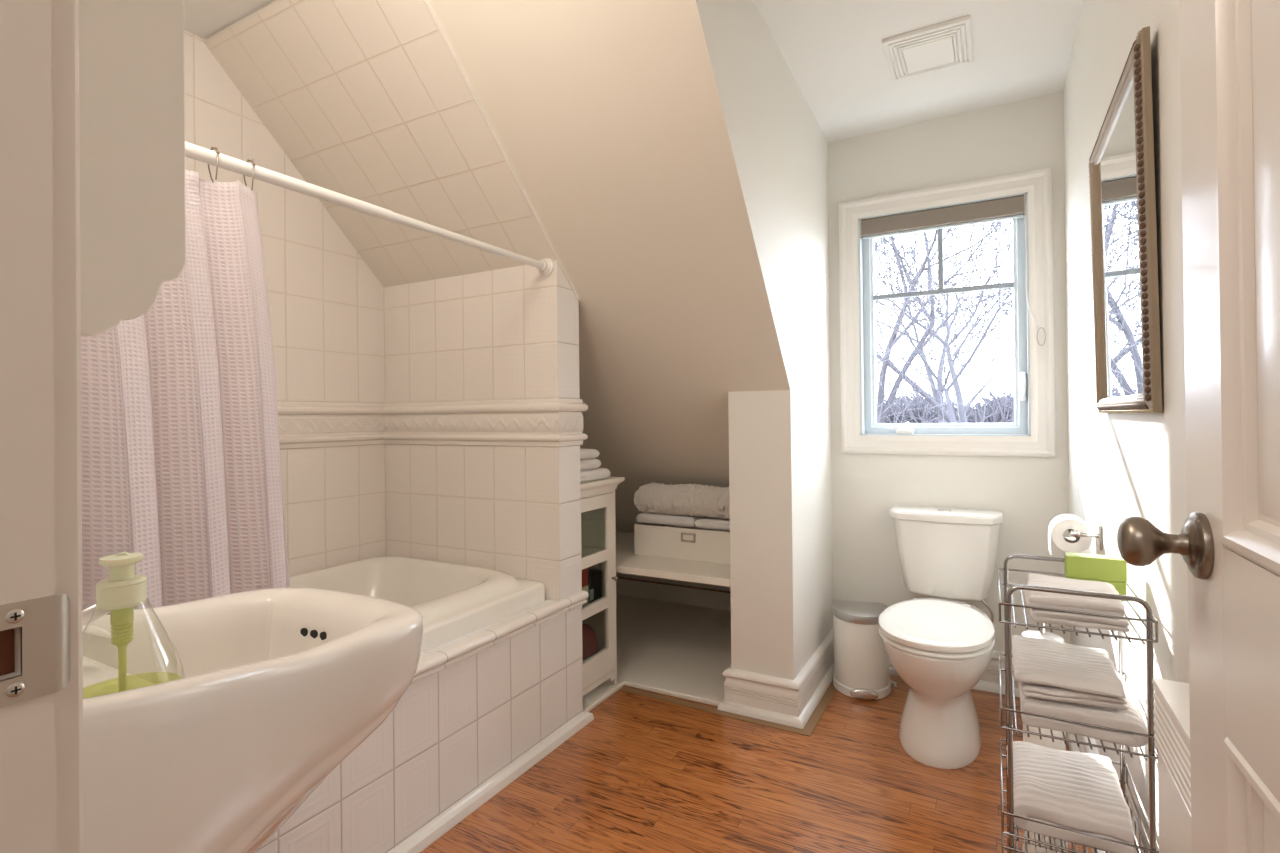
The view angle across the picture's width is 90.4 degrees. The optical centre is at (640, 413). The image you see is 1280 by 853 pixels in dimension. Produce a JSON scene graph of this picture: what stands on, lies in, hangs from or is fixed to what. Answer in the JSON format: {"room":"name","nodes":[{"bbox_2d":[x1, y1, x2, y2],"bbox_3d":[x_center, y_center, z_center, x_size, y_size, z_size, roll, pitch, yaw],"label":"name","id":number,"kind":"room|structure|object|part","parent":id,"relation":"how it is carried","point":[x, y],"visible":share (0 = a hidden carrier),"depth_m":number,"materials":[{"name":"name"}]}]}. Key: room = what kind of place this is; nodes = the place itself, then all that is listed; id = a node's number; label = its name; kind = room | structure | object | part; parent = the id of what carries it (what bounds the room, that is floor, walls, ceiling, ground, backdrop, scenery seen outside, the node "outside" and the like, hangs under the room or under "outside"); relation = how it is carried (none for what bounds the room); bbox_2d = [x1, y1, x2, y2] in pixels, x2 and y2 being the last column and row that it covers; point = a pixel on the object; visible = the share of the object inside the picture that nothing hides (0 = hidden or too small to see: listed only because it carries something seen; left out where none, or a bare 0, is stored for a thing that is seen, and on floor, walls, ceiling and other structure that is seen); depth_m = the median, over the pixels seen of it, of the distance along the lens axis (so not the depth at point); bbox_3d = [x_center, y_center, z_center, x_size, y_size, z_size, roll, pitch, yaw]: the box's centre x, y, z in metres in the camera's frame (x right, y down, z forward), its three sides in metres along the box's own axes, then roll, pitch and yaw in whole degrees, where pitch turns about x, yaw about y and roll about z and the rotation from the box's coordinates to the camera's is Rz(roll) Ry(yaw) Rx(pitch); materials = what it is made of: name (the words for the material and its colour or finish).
{"room":"bathroom","nodes":[
{"label":"bathroom","id":0,"kind":"room"},
{"bbox_2d":[184,30,385,576],"bbox_3d":[-1.519,-0.049,1.997,0.001,2.410,1.708,-1,0,29],"label":"wall","id":1,"kind":"structure","parent":0,"point":[326,304],"depth_m":2.45,"materials":[{"name":"tile"}]},
{"bbox_2d":[277,398,587,448],"bbox_3d":[-1.065,0.038,1.837,0.945,0.177,1.869,-1,0,29],"label":"trim","id":2,"kind":"structure","parent":1,"relation":"attached to","point":[543,422],"depth_m":2.46,"materials":[{"name":"white tile"}]},
{"bbox_2d":[204,0,555,286],"bbox_3d":[-0.882,-0.906,2.213,0.922,0.713,0.711,-1,0,29],"label":"ceiling","id":3,"kind":"structure","parent":0,"point":[368,100],"depth_m":2.15,"materials":[{"name":"tile"}]},
{"bbox_2d":[255,599,582,852],"bbox_3d":[-0.694,0.921,1.618,0.056,0.488,1.845,-1,0,29],"label":"wall","id":4,"kind":"structure","parent":0,"point":[453,729],"depth_m":1.81,"materials":[{"name":"tile"}]},
{"bbox_2d":[388,710,593,852],"bbox_3d":[-0.655,1.147,1.614,0.050,0.036,1.876,-1,0,29],"label":"trim","id":5,"kind":"structure","parent":4,"relation":"attached to","point":[416,843],"depth_m":1.93,"materials":[{"name":"white paint"}]},
{"bbox_2d":[411,591,588,683],"bbox_3d":[-0.666,0.698,1.611,0.044,0.046,1.859,-1,0,29],"label":"trim","id":6,"kind":"structure","parent":4,"relation":"attached to","point":[443,658],"depth_m":1.96,"materials":[{"name":"white tile"}]},
{"bbox_2d":[205,0,729,587],"bbox_3d":[-0.251,-0.111,2.858,1.383,2.504,2.445,-1,0,29],"label":"ceiling","id":7,"kind":"structure","parent":0,"point":[652,385],"depth_m":2.16,"materials":[{"name":"beige paint"}]},
{"bbox_2d":[384,260,581,600],"bbox_3d":[-0.664,0.303,2.578,0.922,1.733,0.137,-1,0,29],"label":"wall","id":8,"kind":"structure","parent":0,"point":[512,332],"depth_m":2.46,"materials":[{"name":"tile"}]},
{"bbox_2d":[185,141,553,275],"bbox_3d":[-0.758,-0.534,1.574,0.068,0.068,1.707,-1,0,29],"label":"curtain rod","id":9,"kind":"object","parent":8,"relation":"attached to","point":[545,267],"visible":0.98,"depth_m":1.57,"materials":[{"name":"white plastic"}]},
{"bbox_2d":[81,170,289,608],"bbox_3d":[-0.947,0.166,1.111,0.159,1.329,0.677,-1,0,29],"label":"shower curtain","id":10,"kind":"object","parent":9,"relation":"hanging from","point":[181,462],"visible":0.41,"depth_m":1.23,"materials":[{"name":"fabric"}]},
{"bbox_2d":[208,146,219,181],"bbox_3d":[-0.893,-0.521,1.329,0.045,0.074,0.009,-1,0,32],"label":"curtain ring","id":11,"kind":"object","parent":9,"relation":"hanging from","point":[212,147],"visible":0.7,"depth_m":1.32,"materials":[{"name":"silver metal"}]},
{"bbox_2d":[243,159,254,190],"bbox_3d":[-0.858,-0.521,1.393,0.045,0.074,0.009,-1,0,32],"label":"curtain ring","id":12,"kind":"object","parent":9,"relation":"hanging from","point":[248,160],"visible":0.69,"depth_m":1.38,"materials":[{"name":"silver metal"}]},
{"bbox_2d":[424,0,578,300],"bbox_3d":[-0.444,-0.847,2.044,0.007,0.842,0.841,-1,0,29],"label":"trim","id":13,"kind":"structure","parent":8,"relation":"attached to","point":[427,2],"depth_m":2.02,"materials":[{"name":"white tile"}]},
{"bbox_2d":[184,0,1082,141],"bbox_3d":[-0.528,-1.319,1.182,3.153,0.100,4.756,-1,0,29],"label":"ceiling","id":14,"kind":"structure","parent":0,"point":[833,50],"depth_m":2.24,"materials":[{"name":"white paint"}]},
{"bbox_2d":[882,15,972,80],"bbox_3d":[1.011,-1.267,2.231,0.268,0.024,0.285,-1,0,29],"label":"ceiling vent","id":15,"kind":"object","parent":14,"relation":"in","point":[947,44],"visible":1,"depth_m":2.19,"materials":[{"name":"white plastic"}]},
{"bbox_3d":[1.011,-1.267,2.231,0.156,0.024,0.173,-1,0,29],"label":"panel","id":16,"kind":"part","parent":15,"relation":"part of","materials":[{"name":"white plastic"}]},
{"bbox_2d":[616,573,730,610],"bbox_3d":[0.314,1.056,3.847,1.383,0.180,0.090,-1,0,29],"label":"wall","id":17,"kind":"structure","parent":0,"point":[647,590],"depth_m":3.85,"materials":[{"name":"white paint"}]},
{"bbox_2d":[616,531,729,586],"bbox_3d":[-0.076,0.677,3.155,1.382,0.030,0.718,-1,0,29],"label":"shelf","id":18,"kind":"object","parent":17,"relation":"on","point":[627,561],"depth_m":2.73,"materials":[{"name":"white paint"}]},
{"bbox_2d":[634,523,729,563],"bbox_3d":[0.287,0.587,2.984,0.558,0.140,0.304,-1,0,29],"label":"storage box","id":19,"kind":"object","parent":18,"relation":"on","point":[696,544],"visible":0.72,"depth_m":2.87,"materials":[{"name":"white cardboard"}]},
{"bbox_2d":[636,512,703,527],"bbox_3d":[0.166,0.492,3.029,0.300,0.052,0.244,-1,0,29],"label":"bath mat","id":20,"kind":"object","parent":19,"relation":"on","point":[688,521],"visible":0.53,"depth_m":2.92,"materials":[{"name":"white fabric"}]},
{"bbox_2d":[634,482,729,518],"bbox_3d":[0.256,0.392,2.923,0.566,0.142,0.186,-1,0,29],"label":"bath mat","id":21,"kind":"object","parent":20,"relation":"on","point":[695,499],"visible":0.78,"depth_m":2.88,"materials":[{"name":"white fabric"}]},
{"bbox_2d":[694,517,729,530],"bbox_3d":[0.413,0.490,2.892,0.261,0.049,0.244,-1,0,29],"label":"bath mat","id":22,"kind":"object","parent":19,"relation":"on","point":[712,523],"visible":0.41,"depth_m":2.82,"materials":[{"name":"white fabric"}]},
{"bbox_2d":[618,577,730,592],"bbox_3d":[0.288,1.035,3.802,1.383,0.006,0.017,-1,0,29],"label":"trim","id":23,"kind":"structure","parent":17,"relation":"attached to","point":[618,577],"depth_m":3.84,"materials":[{"name":"brown wood"}]},
{"bbox_2d":[583,0,832,679],"bbox_3d":[0.349,-0.058,2.203,0.301,2.430,1.881,-1,0,29],"label":"wall","id":24,"kind":"structure","parent":0,"point":[734,154],"depth_m":2.28,"materials":[{"name":"white paint"}]},
{"bbox_2d":[619,680,836,736],"bbox_3d":[0.426,1.158,2.780,0.806,0.004,0.710,-1,0,29],"label":"trim","id":25,"kind":"structure","parent":24,"relation":"attached to","point":[819,710],"depth_m":2.47,"materials":[{"name":"white wood"}]},
{"bbox_2d":[717,629,1108,852],"bbox_3d":[0.479,1.074,1.560,1.214,0.158,2.881,-1,0,29],"label":"baseboard","id":26,"kind":"structure","parent":24,"relation":"attached to","point":[783,701],"depth_m":2.45,"materials":[{"name":"white paint"}]},
{"bbox_2d":[420,594,1092,852],"bbox_3d":[-0.418,1.211,1.319,3.153,0.140,5.100,-1,0,29],"label":"floor","id":27,"kind":"structure","parent":0,"point":[645,775],"depth_m":2.01,"materials":[{"name":"brown wood"}]},
{"bbox_2d":[82,588,423,852],"bbox_3d":[-0.550,0.686,0.786,0.544,0.945,0.522,-1,0,29],"label":"washbasin","id":28,"kind":"object","parent":27,"relation":"on","point":[279,686],"visible":0.88,"depth_m":0.68,"materials":[{"name":"white ceramic"}]},
{"bbox_2d":[82,599,109,625],"bbox_3d":[-0.614,0.220,0.661,0.054,0.091,0.119,-1,0,29],"label":"faucet","id":29,"kind":"object","parent":28,"relation":"on","point":[87,609],"visible":0.13,"depth_m":0.68,"materials":[{"name":"silver metal"}]},
{"bbox_2d":[83,552,184,691],"bbox_3d":[-0.484,0.198,0.593,0.094,0.135,0.094,-1,0,29],"label":"soap bottle","id":30,"kind":"object","parent":28,"relation":"on","point":[123,590],"visible":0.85,"depth_m":0.59,"materials":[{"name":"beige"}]},
{"bbox_3d":[-0.483,0.208,0.593,0.017,0.105,0.017,-1,0,29],"label":"pump stem","id":31,"kind":"part","parent":30,"relation":"part of","materials":[{"name":"yellow"}]},
{"bbox_2d":[290,556,544,652],"bbox_3d":[-1.123,0.807,1.788,0.870,0.428,1.686,-1,0,29],"label":"bathtub","id":32,"kind":"object","parent":27,"relation":"on","point":[453,601],"visible":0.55,"depth_m":2.39,"materials":[{"name":"white ceramic"}]},
{"bbox_2d":[580,476,624,695],"bbox_3d":[-0.292,0.710,2.633,0.318,0.872,0.369,-1,0,29],"label":"base cabinet","id":33,"kind":"object","parent":27,"relation":"on","point":[598,530],"visible":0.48,"depth_m":2.66,"materials":[{"name":"white paint"}]},
{"bbox_2d":[582,568,587,606],"bbox_3d":[-0.253,0.707,2.594,0.049,0.154,0.067,-1,0,29],"label":"package","id":34,"kind":"object","parent":33,"relation":"on","point":[584,571],"visible":0.14,"depth_m":2.59,"materials":[{"name":"red"}]},
{"bbox_2d":[582,623,597,660],"bbox_3d":[-0.275,0.979,2.644,0.175,0.202,0.216,-1,0,29],"label":"bag","id":35,"kind":"object","parent":33,"relation":"on","point":[589,640],"visible":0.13,"depth_m":2.61,"materials":[{"name":"red fabric"}]},
{"bbox_2d":[588,562,601,603],"bbox_3d":[-0.247,0.701,2.696,0.135,0.168,0.106,-1,0,29],"label":"box","id":36,"kind":"object","parent":33,"relation":"on","point":[595,571],"visible":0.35,"depth_m":2.66,"materials":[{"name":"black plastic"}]},
{"bbox_2d":[580,467,610,481],"bbox_3d":[-0.277,0.248,2.608,0.220,0.046,0.234,-1,0,29],"label":"folded towel","id":37,"kind":"object","parent":33,"relation":"on","point":[598,473],"visible":0.27,"depth_m":2.56,"materials":[{"name":"white fabric"}]},
{"bbox_2d":[580,458,600,470],"bbox_3d":[-0.295,0.204,2.580,0.216,0.044,0.167,-1,0,29],"label":"folded towel","id":38,"kind":"object","parent":37,"relation":"on","point":[585,464],"visible":0.2,"depth_m":2.54,"materials":[{"name":"white fabric"}]},
{"bbox_2d":[580,448,599,459],"bbox_3d":[-0.298,0.162,2.579,0.212,0.042,0.162,-1,0,29],"label":"folded towel","id":39,"kind":"object","parent":38,"relation":"on","point":[584,453],"visible":0.24,"depth_m":2.54,"materials":[{"name":"white fabric"}]},
{"bbox_3d":[-0.192,0.326,2.578,0.020,0.013,0.272,-1,0,29],"label":"rail","id":40,"kind":"part","parent":33,"relation":"part of","materials":[{"name":"white paint"}]},
{"bbox_3d":[-0.187,0.706,2.575,0.020,0.742,0.269,-1,0,29],"label":"door","id":41,"kind":"part","parent":33,"relation":"part of","materials":[{"name":"white paint"}]},
{"bbox_3d":[-0.183,1.099,2.573,0.018,0.041,0.272,-1,0,29],"label":"rail","id":42,"kind":"part","parent":33,"relation":"part of","materials":[{"name":"white paint"}]},
{"bbox_3d":[-0.296,0.297,2.635,0.318,0.048,0.369,-1,0,29],"label":"crown","id":43,"kind":"part","parent":33,"relation":"part of","materials":[{"name":"white paint"}]},
{"bbox_2d":[832,600,896,700],"bbox_3d":[0.936,0.980,2.652,0.256,0.346,0.223,-1,0,15],"label":"bin","id":44,"kind":"object","parent":27,"relation":"on","point":[861,671],"visible":0.9,"depth_m":2.58,"materials":[{"name":"white plastic"}]},
{"bbox_3d":[0.923,0.828,2.662,0.230,0.042,0.211,-1,0,15],"label":"lid","id":45,"kind":"part","parent":44,"relation":"part of","materials":[{"name":"silver metal"}]},
{"bbox_2d":[878,505,1002,768],"bbox_3d":[1.102,0.773,2.342,0.422,0.755,0.906,-1,0,29],"label":"toilet","id":46,"kind":"object","parent":27,"relation":"on","point":[941,648],"visible":1,"depth_m":2.17,"materials":[{"name":"white ceramic"}]},
{"bbox_3d":[1.008,0.715,2.174,0.356,0.027,0.521,-1,0,29],"label":"lid","id":47,"kind":"part","parent":46,"relation":"part of","materials":[{"name":"white ceramic"}]},
{"bbox_3d":[1.008,0.739,2.174,0.354,0.016,0.520,-1,0,29],"label":"seat","id":48,"kind":"part","parent":46,"relation":"part of","materials":[{"name":"white plastic"}]},
{"bbox_3d":[1.059,0.949,2.262,0.356,0.403,0.718,-1,0,29],"label":"bowl","id":49,"kind":"part","parent":46,"relation":"part of","materials":[{"name":"white ceramic"}]},
{"bbox_3d":[1.258,0.420,2.633,0.422,0.036,0.213,-1,0,29],"label":"tank lid","id":50,"kind":"part","parent":46,"relation":"part of","materials":[{"name":"white ceramic"}]},
{"bbox_3d":[1.263,0.593,2.637,0.397,0.308,0.196,-1,0,29],"label":"tank","id":51,"kind":"part","parent":46,"relation":"part of","materials":[{"name":"white ceramic"}]},
{"bbox_2d":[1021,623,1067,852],"bbox_3d":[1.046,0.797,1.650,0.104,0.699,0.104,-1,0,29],"label":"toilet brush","id":52,"kind":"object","parent":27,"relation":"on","point":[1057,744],"visible":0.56,"depth_m":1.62,"materials":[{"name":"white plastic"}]},
{"bbox_3d":[1.043,0.509,1.652,0.012,0.123,0.012,-1,0,29],"label":"handle","id":53,"kind":"part","parent":52,"relation":"part of","materials":[{"name":"silver metal"}]},
{"bbox_2d":[998,554,1158,852],"bbox_3d":[0.838,0.729,1.246,0.232,0.835,0.313,-1,0,29],"label":"wire rack","id":54,"kind":"object","parent":27,"relation":"on","point":[1150,619],"visible":0.7,"depth_m":1.16,"materials":[{"name":"grey metal"}]},
{"bbox_2d":[1006,741,1134,852],"bbox_3d":[0.829,0.732,1.249,0.191,0.071,0.264,-1,0,29],"label":"folded towel","id":55,"kind":"object","parent":54,"relation":"on","point":[1079,791],"visible":0.94,"depth_m":1.17,"materials":[{"name":"white fabric"}]},
{"bbox_2d":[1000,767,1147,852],"bbox_3d":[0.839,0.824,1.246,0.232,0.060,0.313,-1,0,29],"label":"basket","id":56,"kind":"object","parent":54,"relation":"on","point":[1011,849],"depth_m":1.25,"materials":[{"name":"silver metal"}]},
{"bbox_2d":[1023,590,1129,631],"bbox_3d":[0.826,0.369,1.221,0.154,0.023,0.213,-1,0,29],"label":"folded towel","id":57,"kind":"object","parent":54,"relation":"on","point":[1037,615],"visible":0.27,"depth_m":1.13,"materials":[{"name":"white fabric"}]},
{"bbox_2d":[1027,573,1124,616],"bbox_3d":[0.829,0.341,1.222,0.152,0.035,0.199,-1,0,29],"label":"folded towel","id":58,"kind":"object","parent":57,"relation":"on","point":[1113,607],"visible":0.69,"depth_m":1.16,"materials":[{"name":"white fabric"}]},
{"bbox_2d":[998,568,1157,644],"bbox_3d":[0.835,0.367,1.248,0.232,0.041,0.313,-1,0,29],"label":"basket","id":59,"kind":"object","parent":54,"relation":"on","point":[1150,619],"depth_m":1.14,"materials":[{"name":"silver metal"}]},
{"bbox_2d":[999,653,1157,760],"bbox_3d":[0.837,0.560,1.247,0.232,0.042,0.313,-1,0,29],"label":"basket","id":60,"kind":"object","parent":54,"relation":"on","point":[1151,756],"depth_m":1.14,"materials":[{"name":"silver metal"}]},
{"bbox_2d":[1000,738,1158,852],"bbox_3d":[0.839,0.752,1.246,0.232,0.044,0.313,-1,0,29],"label":"basket","id":61,"kind":"object","parent":54,"relation":"on","point":[1152,844],"depth_m":1.16,"materials":[{"name":"silver metal"}]},
{"bbox_2d":[1018,671,1147,746],"bbox_3d":[0.847,0.546,1.238,0.189,0.056,0.264,-1,0,29],"label":"folded towel","id":62,"kind":"object","parent":54,"relation":"on","point":[1131,719],"visible":0.37,"depth_m":1.13,"materials":[{"name":"white fabric"}]},
{"bbox_2d":[1018,682,1126,709],"bbox_3d":[0.821,0.507,1.235,0.168,0.023,0.230,-1,0,29],"label":"folded towel","id":63,"kind":"object","parent":62,"relation":"on","point":[1028,689],"visible":0.18,"depth_m":1.14,"materials":[{"name":"white fabric"}]},
{"bbox_2d":[1012,635,1125,698],"bbox_3d":[0.824,0.483,1.244,0.170,0.026,0.253,-1,0,29],"label":"folded towel","id":64,"kind":"object","parent":63,"relation":"on","point":[1034,660],"visible":1,"depth_m":1.19,"materials":[{"name":"white fabric"}]},
{"bbox_2d":[1064,552,1126,600],"bbox_3d":[0.943,0.337,1.321,0.102,0.083,0.042,-1,0,29],"label":"box","id":65,"kind":"object","parent":54,"relation":"on","point":[1112,570],"visible":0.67,"depth_m":1.30,"materials":[{"name":"green cardboard"}]},
{"bbox_3d":[0.943,0.318,1.321,0.102,0.044,0.042,-1,0,29],"label":"lid","id":66,"kind":"part","parent":65,"relation":"part of","materials":[{"name":"green cardboard"}]},
{"bbox_2d":[1152,678,1191,852],"bbox_3d":[0.716,0.765,0.805,0.058,0.761,0.242,-1,0,29],"label":"radiator","id":67,"kind":"object","parent":27,"relation":"on","point":[1171,703],"visible":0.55,"depth_m":0.85,"materials":[{"name":"white metal"}]},
{"bbox_2d":[828,92,1070,651],"bbox_3d":[1.258,-0.064,2.842,1.270,2.430,0.120,-1,0,29],"label":"wall","id":68,"kind":"structure","parent":0,"point":[1028,134],"depth_m":2.73,"materials":[{"name":"white paint"}]},
{"bbox_2d":[838,167,1055,456],"bbox_3d":[1.312,-0.401,2.786,0.831,1.158,0.126,-1,0,29],"label":"window","id":69,"kind":"structure","parent":68,"relation":"in","point":[1032,432],"depth_m":2.71,"materials":[{"name":"white paint"}]},
{"bbox_3d":[1.328,-0.389,2.813,0.657,0.966,0.034,-1,0,29],"label":"sash","id":70,"kind":"part","parent":69,"relation":"part of","materials":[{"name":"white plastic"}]},
{"bbox_2d":[860,194,1045,345],"bbox_3d":[1.323,-0.579,2.744,0.710,0.624,0.074,-1,0,29],"label":"roller blind","id":71,"kind":"object","parent":69,"relation":"attached to","point":[1011,207],"visible":1,"depth_m":2.73,"materials":[{"name":"brown fabric"}]},
{"bbox_3d":[1.583,-0.578,2.573,0.015,0.471,0.063,0,0,-27],"label":"cord","id":72,"kind":"part","parent":71,"relation":"part of","materials":[{"name":"white fabric"}]},
{"bbox_3d":[1.586,-0.113,2.638,0.020,0.120,0.024,-1,0,29],"label":"lock plate","id":73,"kind":"part","parent":69,"relation":"part of","materials":[{"name":"white plastic"}]},
{"bbox_3d":[1.577,-0.119,2.616,0.012,0.099,0.029,-1,0,22],"label":"lock lever","id":74,"kind":"part","parent":69,"relation":"part of","materials":[{"name":"white plastic"}]},
{"bbox_2d":[1063,0,1188,852],"bbox_3d":[1.000,-0.070,1.170,0.100,2.430,3.056,-1,0,29],"label":"wall","id":75,"kind":"structure","parent":0,"point":[1121,466],"depth_m":1.34,"materials":[{"name":"white paint"}]},
{"bbox_2d":[1068,523,1101,549],"bbox_3d":[1.280,0.341,1.843,0.070,0.070,0.195,-1,0,29],"label":"toilet paper holder","id":76,"kind":"object","parent":75,"relation":"attached to","point":[1098,535],"visible":0.89,"depth_m":1.77,"materials":[{"name":"silver metal"}]},
{"bbox_2d":[1048,514,1091,553],"bbox_3d":[1.274,0.361,1.889,0.101,0.112,0.100,-1,0,29],"label":"toilet roll","id":77,"kind":"object","parent":76,"relation":"hanging from","point":[1059,524],"visible":0.9,"depth_m":1.85,"materials":[{"name":"white paper"}]},
{"bbox_3d":[1.282,0.341,1.852,0.065,0.018,0.177,-1,0,29],"label":"arm","id":78,"kind":"part","parent":76,"relation":"part of","materials":[{"name":"silver metal"}]},
{"bbox_3d":[1.273,0.341,1.764,0.006,0.070,0.050,-1,0,29],"label":"wall plate","id":79,"kind":"part","parent":76,"relation":"part of","materials":[{"name":"silver metal"}]},
{"bbox_2d":[1089,26,1161,412],"bbox_3d":[1.036,-0.337,1.382,0.030,0.670,0.638,-1,0,29],"label":"wall mirror","id":80,"kind":"object","parent":75,"relation":"attached to","point":[1126,323],"visible":1,"depth_m":1.28,"materials":[{"name":"beige mirror"}]},
{"bbox_3d":[1.038,-0.337,1.380,0.011,0.600,0.568,-1,0,29],"label":"glass","id":81,"kind":"part","parent":80,"relation":"part of","materials":[{"name":"white mirror"}]},
{"bbox_3d":[-0.900,-0.053,0.605,2.673,2.430,0.125,-1,0,29],"label":"wall","id":82,"kind":"structure","parent":0,"visible":0},
{"bbox_2d":[0,0,83,852],"bbox_3d":[-0.421,0.096,0.347,0.109,2.120,0.157,-1,0,29],"label":"trim","id":83,"kind":"structure","parent":82,"relation":"attached to","point":[42,803],"depth_m":0.37,"materials":[{"name":"beige paint"}]},
{"bbox_3d":[-0.356,0.136,0.357,0.003,0.057,0.043,-1,0,29],"label":"strike plate","id":84,"kind":"part","parent":83,"relation":"part of","materials":[{"name":"silver metal"}]},
{"bbox_3d":[-0.392,0.096,0.408,0.100,2.120,0.022,-1,0,29],"label":"casing","id":85,"kind":"part","parent":83,"relation":"part of","materials":[{"name":"beige paint"}]},
{"bbox_2d":[79,0,185,336],"bbox_3d":[-0.646,-0.512,0.640,0.419,0.896,0.181,-1,0,29],"label":"upper cabinet","id":86,"kind":"object","parent":82,"relation":"attached to","point":[132,68],"visible":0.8,"depth_m":0.56,"materials":[{"name":"white paint"}]},
{"bbox_2d":[1117,0,1279,852],"bbox_3d":[0.420,0.128,0.386,0.107,2.020,0.744,-1,0,28],"label":"door","id":87,"kind":"structure","parent":82,"relation":"in","point":[1228,541],"depth_m":0.59,"materials":[{"name":"beige paint"}]},
{"bbox_3d":[0.544,0.137,0.675,0.060,0.052,0.052,-1,0,29],"label":"knob","id":88,"kind":"part","parent":87,"relation":"part of","materials":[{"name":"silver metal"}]},
{"bbox_3d":[0.515,-0.323,0.510,0.033,0.899,0.208,-1,0,28],"label":"panel","id":89,"kind":"part","parent":87,"relation":"part of","materials":[{"name":"beige paint"}]},
{"bbox_3d":[0.453,0.216,0.369,0.036,0.178,0.515,-1,0,28],"label":"rail","id":90,"kind":"part","parent":87,"relation":"part of","materials":[{"name":"beige paint"}]},
{"bbox_3d":[0.524,0.616,0.506,0.033,0.621,0.208,-1,0,28],"label":"panel","id":91,"kind":"part","parent":87,"relation":"part of","materials":[{"name":"beige paint"}]},
{"label":"outside","id":92,"kind":"structure","parent":0,"visible":0},
{"bbox_3d":[40.349,7.246,72.538,240.000,0.300,154.000,-1,0,29],"label":"ground","id":93,"kind":"structure","parent":92,"visible":0},
{"bbox_2d":[874,227,972,374],"bbox_3d":[13.564,-7.395,44.906,23.973,29.279,18.525,0,0,-32],"label":"bare tree","id":94,"kind":"object","parent":93,"relation":"on","point":[889,240],"visible":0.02,"depth_m":43.93,"materials":[{"name":"grey plant"}]},
{"bbox_2d":[874,221,1012,422],"bbox_3d":[18.185,-6.414,43.874,20.254,27.273,25.154,-1,0,29],"label":"bare tree","id":95,"kind":"object","parent":93,"relation":"on","point":[940,374],"visible":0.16,"depth_m":43.67,"materials":[{"name":"grey plant"}]},
{"bbox_2d":[874,220,1013,422],"bbox_3d":[9.735,-1.466,18.169,16.234,17.224,17.351,-1,0,29],"label":"bare tree","id":96,"kind":"object","parent":93,"relation":"on","point":[986,333],"visible":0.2,"depth_m":16.61,"materials":[{"name":"grey plant"}]},
{"bbox_2d":[875,221,1012,422],"bbox_3d":[10.741,-5.670,23.333,18.296,25.735,21.807,-1,0,29],"label":"bare tree","id":97,"kind":"object","parent":93,"relation":"on","point":[891,397],"visible":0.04,"depth_m":25.09,"materials":[{"name":"grey plant"}]},
{"bbox_2d":[874,220,1013,422],"bbox_3d":[11.058,-4.176,29.714,22.670,22.739,18.902,-1,0,29],"label":"bare tree","id":98,"kind":"object","parent":93,"relation":"on","point":[959,398],"visible":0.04,"depth_m":29.22,"materials":[{"name":"grey plant"}]},
{"bbox_2d":[876,385,1013,422],"bbox_3d":[22.551,2.336,53.906,27.369,9.755,16.286,-1,0,29],"label":"brushwood","id":99,"kind":"object","parent":93,"relation":"on","point":[998,410],"visible":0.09,"depth_m":46.73,"materials":[{"name":"grey"}]}
]}

